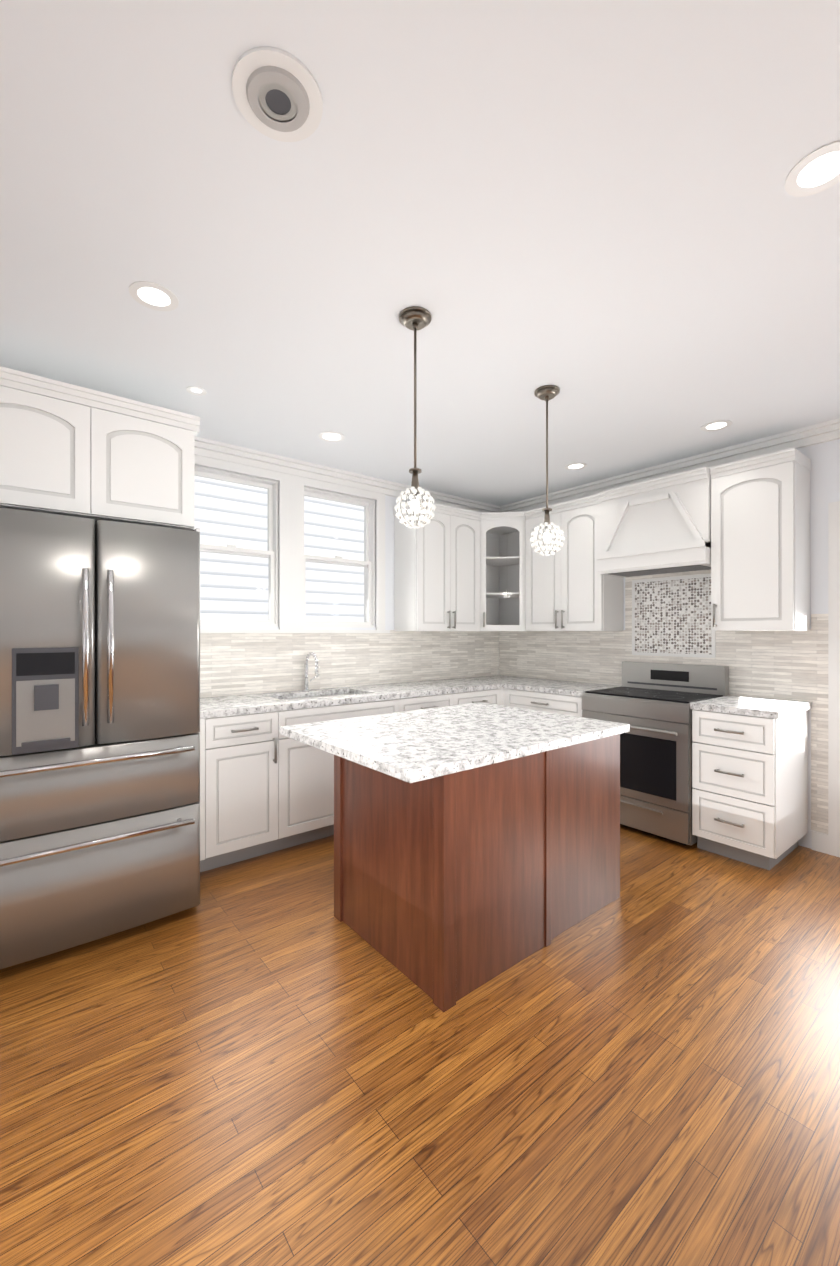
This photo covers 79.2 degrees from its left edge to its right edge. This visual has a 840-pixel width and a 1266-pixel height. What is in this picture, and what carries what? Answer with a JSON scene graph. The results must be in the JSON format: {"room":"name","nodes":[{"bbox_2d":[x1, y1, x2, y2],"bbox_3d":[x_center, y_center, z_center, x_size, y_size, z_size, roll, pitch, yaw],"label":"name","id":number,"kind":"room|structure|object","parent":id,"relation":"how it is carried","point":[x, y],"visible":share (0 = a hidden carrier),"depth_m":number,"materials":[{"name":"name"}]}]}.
{"room":"kitchen","nodes":[
{"label":"kitchen","id":0,"kind":"room"},
{"bbox_2d":[197,465,493,697],"bbox_3d":[-1.385,0.040,3.609,5.940,2.660,0.160,0,0,-39],"label":"wall","id":1,"kind":"structure","parent":0,"point":[390,503],"depth_m":4.40,"materials":[{"name":"white paint"}]},
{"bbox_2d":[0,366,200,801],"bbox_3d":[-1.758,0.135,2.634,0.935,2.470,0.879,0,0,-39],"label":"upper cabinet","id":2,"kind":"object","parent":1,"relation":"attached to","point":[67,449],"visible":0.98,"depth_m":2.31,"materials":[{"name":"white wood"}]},
{"bbox_2d":[195,455,389,632],"bbox_3d":[-1.006,-0.622,3.876,1.745,1.243,0.220,0,0,-39],"label":"window","id":3,"kind":"structure","parent":1,"relation":"in","point":[270,553],"depth_m":3.80,"materials":[{"name":"white wood"}]},
{"bbox_2d":[304,487,374,627],"bbox_3d":[-0.691,-0.588,4.175,0.670,1.085,0.149,0,0,-39],"label":"window","id":4,"kind":"structure","parent":1,"relation":"in","point":[368,562],"depth_m":4.26,"materials":[{"name":"white wood"}]},
{"bbox_2d":[195,436,498,512],"bbox_3d":[-1.351,-1.240,3.479,5.430,0.100,0.085,0,0,-39],"label":"crown molding","id":5,"kind":"structure","parent":1,"relation":"attached to","point":[204,447],"depth_m":3.90,"materials":[{"name":"white wood"}]},
{"bbox_2d":[200,630,498,697],"bbox_3d":[-0.424,0.206,4.276,3.192,0.463,0.007,0,0,-39],"label":"backsplash","id":6,"kind":"structure","parent":1,"relation":"attached to","point":[231,664],"depth_m":4.08,"materials":[{"name":"beige tile"}]},
{"bbox_2d":[393,500,480,630],"bbox_3d":[0.170,-0.558,4.522,0.750,1.085,0.358,0,0,-39],"label":"upper cabinet","id":7,"kind":"object","parent":1,"relation":"attached to","point":[437,573],"visible":0.88,"depth_m":4.38,"materials":[{"name":"white wood"}]},
{"bbox_2d":[0,825,839,1265],"bbox_3d":[0.799,1.421,0.900,5.940,0.100,7.200,0,0,-39],"label":"floor","id":8,"kind":"structure","parent":0,"point":[268,1059],"depth_m":1.53,"materials":[{"name":"brown wood"}]},
{"bbox_2d":[0,507,199,968],"bbox_3d":[-1.672,0.434,2.531,0.860,1.872,1.038,0,0,-39],"label":"fridge","id":9,"kind":"object","parent":8,"relation":"on","point":[99,729],"visible":1,"depth_m":2.17,"materials":[{"name":"silver metal"}]},
{"bbox_2d":[200,707,291,871],"bbox_3d":[-1.239,0.924,3.210,0.575,0.892,0.621,0,0,-39],"label":"base cabinet","id":10,"kind":"object","parent":8,"relation":"on","point":[266,786],"depth_m":2.99,"materials":[{"name":"white wood"}]},
{"bbox_2d":[200,675,527,714],"bbox_3d":[-0.225,0.457,4.026,3.191,0.039,0.629,0,0,-39],"label":"countertop","id":11,"kind":"structure","parent":10,"relation":"on","point":[222,705],"depth_m":3.70,"materials":[{"name":"white stone"}]},
{"bbox_2d":[302,652,318,690],"bbox_3d":[-0.781,0.289,3.798,0.132,0.295,0.210,0,0,-39],"label":"faucet","id":12,"kind":"object","parent":11,"relation":"on","point":[306,670],"visible":1,"depth_m":3.82,"materials":[{"name":"silver metal"}]},
{"bbox_2d":[284,691,407,845],"bbox_3d":[-0.704,0.924,3.642,1.039,0.892,0.621,0,0,-39],"label":"base cabinet","id":13,"kind":"object","parent":8,"relation":"on","point":[312,767],"depth_m":3.29,"materials":[{"name":"white wood"}]},
{"bbox_2d":[408,691,447,710],"bbox_3d":[-0.135,0.924,4.100,0.659,0.892,0.621,0,0,-39],"label":"base cabinet","id":14,"kind":"object","parent":8,"relation":"on","point":[415,702],"depth_m":3.86,"materials":[{"name":"white wood"}]},
{"bbox_2d":[334,734,619,1011],"bbox_3d":[0.318,0.939,2.532,1.242,0.862,0.799,0,0,-39],"label":"kitchen island","id":15,"kind":"object","parent":8,"relation":"on","point":[476,845],"depth_m":2.11,"materials":[{"name":"brown wood"}]},
{"bbox_2d":[280,702,629,785],"bbox_3d":[0.187,0.488,2.572,1.426,0.040,1.068,0,0,-39],"label":"island countertop","id":16,"kind":"structure","parent":15,"relation":"on","point":[411,746],"depth_m":2.32,"materials":[{"name":"white stone"}]},
{"bbox_2d":[448,687,507,705],"bbox_3d":[0.313,0.924,4.412,0.669,0.892,0.698,0,0,-39],"label":"base cabinet","id":17,"kind":"object","parent":8,"relation":"on","point":[491,695],"depth_m":4.22,"materials":[{"name":"white wood"}]},
{"bbox_2d":[508,687,581,716],"bbox_3d":[1.187,0.924,4.282,0.668,0.892,0.801,0,0,-39],"label":"base cabinet","id":18,"kind":"object","parent":8,"relation":"on","point":[557,702],"depth_m":4.05,"materials":[{"name":"white wood"}]},
{"bbox_2d":[504,679,615,694],"bbox_3d":[1.214,0.457,4.283,0.629,0.039,0.776,0,0,-39],"label":"countertop","id":19,"kind":"structure","parent":18,"relation":"on","point":[569,688],"depth_m":4.22,"materials":[{"name":"white stone"}]},
{"bbox_2d":[582,661,728,845],"bbox_3d":[1.662,0.802,3.652,0.692,1.136,0.766,0,0,-39],"label":"stove","id":20,"kind":"object","parent":8,"relation":"on","point":[649,703],"visible":0.77,"depth_m":3.42,"materials":[{"name":"silver metal"}]},
{"bbox_2d":[690,695,811,869],"bbox_3d":[2.076,0.904,3.189,0.660,0.932,0.471,0,0,-39],"label":"base cabinet","id":21,"kind":"object","parent":8,"relation":"on","point":[750,780],"visible":1,"depth_m":3.01,"materials":[{"name":"white wood"}]},
{"bbox_2d":[0,0,839,505],"bbox_3d":[0.799,-1.339,0.900,5.940,0.100,7.200,0,0,-39],"label":"ceiling","id":22,"kind":"structure","parent":0,"point":[610,228],"depth_m":1.61,"materials":[{"name":"white paint"}]},
{"bbox_2d":[129,281,178,310],"bbox_3d":[-1.018,-1.287,1.943,0.170,0.004,0.170,0,0,-39],"label":"recessed light","id":23,"kind":"object","parent":22,"relation":"in","point":[153,294],"visible":1,"depth_m":1.94,"materials":[{"name":"white"}]},
{"bbox_2d":[186,386,206,395],"bbox_3d":[-1.190,-1.288,2.700,0.100,0.004,0.100,0,0,-39],"label":"recessed light","id":24,"kind":"object","parent":22,"relation":"in","point":[194,390],"visible":1,"depth_m":2.69,"materials":[{"name":"white"}]},
{"bbox_2d":[232,47,322,141],"bbox_3d":[-0.341,-1.281,1.220,0.210,0.016,0.210,0,0,-39],"label":"recessed light","id":25,"kind":"object","parent":22,"relation":"in","point":[282,90],"visible":1,"depth_m":1.20,"materials":[{"name":"white metal"}]},
{"bbox_2d":[319,431,344,441],"bbox_3d":[-0.580,-1.288,3.330,0.170,0.004,0.170,0,0,-39],"label":"recessed light","id":26,"kind":"object","parent":22,"relation":"in","point":[331,436],"visible":1,"depth_m":3.33,"materials":[{"name":"white"}]},
{"bbox_2d":[394,306,435,528],"bbox_3d":[-0.019,-0.856,2.068,0.171,0.866,0.169,0,0,-39],"label":"pendant light","id":27,"kind":"object","parent":22,"relation":"hanging from","point":[414,318],"visible":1,"depth_m":2.05,"materials":[{"name":"glass"}]},
{"bbox_2d":[530,385,564,555],"bbox_3d":[0.677,-0.848,2.702,0.182,0.882,0.180,0,0,-39],"label":"pendant light","id":28,"kind":"object","parent":22,"relation":"hanging from","point":[546,393],"visible":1,"depth_m":2.68,"materials":[{"name":"glass"}]},
{"bbox_2d":[564,463,586,469],"bbox_3d":[1.205,-1.288,3.923,0.170,0.004,0.170,0,0,-39],"label":"recessed light","id":29,"kind":"object","parent":22,"relation":"in","point":[573,466],"visible":1,"depth_m":3.92,"materials":[{"name":"white"}]},
{"bbox_2d":[701,420,731,431],"bbox_3d":[1.842,-1.288,3.154,0.170,0.004,0.170,0,0,-39],"label":"recessed light","id":30,"kind":"object","parent":22,"relation":"in","point":[717,424],"visible":1,"depth_m":3.15,"materials":[{"name":"white"}]},
{"bbox_2d":[784,141,839,196],"bbox_3d":[1.118,-1.287,1.411,0.170,0.004,0.170,0,0,-39],"label":"recessed light","id":31,"kind":"object","parent":22,"relation":"in","point":[818,166],"visible":1,"depth_m":1.42,"materials":[{"name":"white"}]},
{"bbox_2d":[538,439,839,848],"bbox_3d":[3.018,0.040,2.689,0.160,2.660,7.200,0,0,-39],"label":"wall","id":32,"kind":"structure","parent":0,"point":[825,476],"depth_m":3.19,"materials":[{"name":"white paint"}]},
{"bbox_2d":[480,512,525,631],"bbox_3d":[0.774,-0.558,4.847,0.612,1.085,0.610,0,0,-39],"label":"upper cabinet","id":33,"kind":"object","parent":32,"relation":"attached to","point":[502,571],"visible":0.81,"depth_m":4.86,"materials":[{"name":"painted wood"},{"name":"glass"}]},
{"bbox_2d":[524,494,622,630],"bbox_3d":[1.306,-0.558,4.391,0.358,1.085,0.766,0,0,-39],"label":"upper cabinet","id":34,"kind":"object","parent":32,"relation":"attached to","point":[569,587],"visible":0.81,"depth_m":4.22,"materials":[{"name":"white wood"}]},
{"bbox_2d":[597,466,710,576],"bbox_3d":[1.778,-0.778,3.767,0.402,0.644,0.789,0,0,-39],"label":"range hood","id":35,"kind":"object","parent":32,"relation":"attached to","point":[659,525],"visible":0.83,"depth_m":3.62,"materials":[{"name":"white wood"}]},
{"bbox_2d":[499,570,827,833],"bbox_3d":[1.679,0.379,4.213,0.013,1.738,2.730,0,0,-39],"label":"backsplash","id":36,"kind":"structure","parent":32,"relation":"attached to","point":[667,617],"depth_m":3.79,"materials":[{"name":"white tile"}]},
{"bbox_2d":[499,418,839,511],"bbox_3d":[2.922,-1.240,2.611,0.085,0.100,6.800,0,0,-39],"label":"crown molding","id":37,"kind":"structure","parent":32,"relation":"attached to","point":[819,433],"depth_m":3.67,"materials":[{"name":"white wood"}]},
{"bbox_2d":[710,448,810,630],"bbox_3d":[2.193,-0.557,3.289,0.358,1.085,0.469,0,0,-39],"label":"upper cabinet","id":38,"kind":"object","parent":32,"relation":"attached to","point":[760,543],"visible":1,"depth_m":3.17,"materials":[{"name":"white wood"}]},
{"bbox_2d":[812,830,827,853],"bbox_3d":[0.799,1.311,0.900,5.540,0.120,6.800,0,0,-39],"label":"baseboard","id":39,"kind":"structure","parent":32,"relation":"attached to","point":[819,841],"depth_m":3.18,"materials":[{"name":"white wood"}]},
{"bbox_2d":[828,501,839,856],"bbox_3d":[2.925,0.283,2.790,0.178,2.175,1.045,0,0,-39],"label":"door frame","id":40,"kind":"structure","parent":32,"relation":"attached to","point":[833,678],"depth_m":3.12,"materials":[{"name":"white wood"}]},
{"label":"outside","id":41,"kind":"structure","parent":0,"visible":0},
{"bbox_2d":[193,476,363,621],"bbox_3d":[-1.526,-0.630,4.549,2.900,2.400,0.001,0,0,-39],"label":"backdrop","id":42,"kind":"structure","parent":41,"point":[356,605],"depth_m":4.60,"materials":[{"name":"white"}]}
]}

